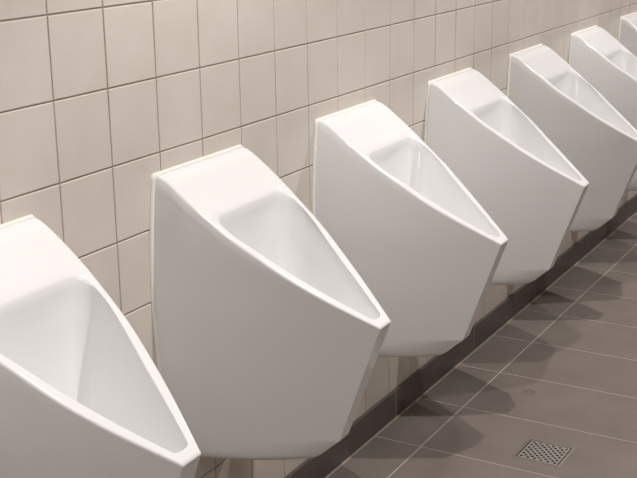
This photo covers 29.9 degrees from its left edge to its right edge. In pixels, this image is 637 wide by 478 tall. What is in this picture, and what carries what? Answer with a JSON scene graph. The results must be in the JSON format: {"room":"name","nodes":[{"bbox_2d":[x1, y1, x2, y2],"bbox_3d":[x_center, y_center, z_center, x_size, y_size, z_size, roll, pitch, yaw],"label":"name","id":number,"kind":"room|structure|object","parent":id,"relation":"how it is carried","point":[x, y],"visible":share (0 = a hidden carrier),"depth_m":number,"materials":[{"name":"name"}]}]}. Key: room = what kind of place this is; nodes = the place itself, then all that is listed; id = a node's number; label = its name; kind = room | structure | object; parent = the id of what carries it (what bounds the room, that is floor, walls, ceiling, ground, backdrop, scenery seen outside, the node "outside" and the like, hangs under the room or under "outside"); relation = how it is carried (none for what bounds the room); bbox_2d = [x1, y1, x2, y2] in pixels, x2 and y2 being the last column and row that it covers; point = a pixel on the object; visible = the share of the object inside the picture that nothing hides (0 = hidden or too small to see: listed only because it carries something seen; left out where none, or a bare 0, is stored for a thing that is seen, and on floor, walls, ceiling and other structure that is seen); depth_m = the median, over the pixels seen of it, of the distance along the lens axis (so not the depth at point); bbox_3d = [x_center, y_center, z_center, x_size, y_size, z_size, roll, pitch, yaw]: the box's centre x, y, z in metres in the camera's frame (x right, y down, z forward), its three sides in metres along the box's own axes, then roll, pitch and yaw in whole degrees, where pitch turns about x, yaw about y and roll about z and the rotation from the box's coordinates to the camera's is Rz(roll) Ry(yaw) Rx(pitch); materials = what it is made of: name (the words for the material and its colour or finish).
{"room":"public restroom","nodes":[
{"label":"public restroom","id":0,"kind":"room"},
{"bbox_2d":[0,0,636,477],"bbox_3d":[0.573,-0.799,4.029,0.150,2.509,10.800,8,18,28],"label":"wall","id":1,"kind":"structure","parent":0,"point":[98,98],"depth_m":2.49,"materials":[{"name":"beige tile"}]},
{"bbox_2d":[0,214,200,477],"bbox_3d":[-0.386,0.327,1.950,0.441,0.631,0.378,8,18,28],"label":"urinal","id":2,"kind":"object","parent":1,"relation":"attached to","point":[82,396],"visible":1,"depth_m":1.94,"materials":[{"name":"white ceramic"}]},
{"bbox_2d":[149,145,390,459],"bbox_3d":[-0.057,0.160,2.509,0.441,0.631,0.378,8,18,28],"label":"urinal","id":3,"kind":"object","parent":1,"relation":"attached to","point":[268,339],"visible":0.95,"depth_m":2.44,"materials":[{"name":"white ceramic"}]},
{"bbox_2d":[312,99,508,356],"bbox_3d":[0.270,-0.006,3.062,0.441,0.631,0.378,8,18,28],"label":"urinal","id":4,"kind":"object","parent":1,"relation":"attached to","point":[425,248],"visible":0.87,"depth_m":2.98,"materials":[{"name":"white ceramic"}]},
{"bbox_2d":[284,194,636,477],"bbox_3d":[0.657,0.281,4.302,0.010,0.099,10.500,8,18,28],"label":"baseboard","id":5,"kind":"structure","parent":1,"relation":"attached to","point":[320,466],"depth_m":3.89,"materials":[{"name":"tile"}]},
{"bbox_2d":[325,212,636,477],"bbox_3d":[0.663,0.319,4.309,0.004,0.005,10.500,8,18,28],"label":"trim","id":6,"kind":"structure","parent":1,"relation":"attached to","point":[416,400],"depth_m":4.00,"materials":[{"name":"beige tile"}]},
{"bbox_2d":[424,67,588,284],"bbox_3d":[0.598,-0.172,3.619,0.441,0.631,0.378,8,18,28],"label":"urinal","id":7,"kind":"object","parent":1,"relation":"attached to","point":[526,185],"visible":0.84,"depth_m":3.52,"materials":[{"name":"white ceramic"}]},
{"bbox_2d":[506,44,636,231],"bbox_3d":[0.926,-0.338,4.176,0.441,0.631,0.378,8,18,28],"label":"urinal","id":8,"kind":"object","parent":1,"relation":"attached to","point":[600,143],"visible":0.65,"depth_m":4.08,"materials":[{"name":"white ceramic"}]},
{"bbox_2d":[569,25,636,190],"bbox_3d":[1.254,-0.504,4.732,0.441,0.631,0.378,8,18,28],"label":"urinal","id":9,"kind":"object","parent":1,"relation":"attached to","point":[595,54],"visible":0.44,"depth_m":4.61,"materials":[{"name":"white ceramic"}]},
{"bbox_2d":[618,12,636,56],"bbox_3d":[1.583,-0.671,5.291,0.441,0.631,0.378,8,18,28],"label":"urinal","id":10,"kind":"object","parent":1,"relation":"attached to","point":[627,34],"visible":0.19,"depth_m":5.17,"materials":[{"name":"white ceramic"}]},
{"bbox_2d":[328,213,636,477],"bbox_3d":[1.960,0.556,3.616,3.300,0.100,10.800,8,18,28],"label":"floor","id":11,"kind":"structure","parent":0,"point":[563,371],"depth_m":3.71,"materials":[{"name":"grey tile"}]},
{"bbox_2d":[513,438,574,466],"bbox_3d":[0.634,0.627,3.361,0.136,0.061,0.136,9,19,30],"label":"floor drain","id":12,"kind":"object","parent":11,"relation":"in","point":[536,450],"visible":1,"depth_m":3.37,"materials":[{"name":"silver metal"}]}
]}

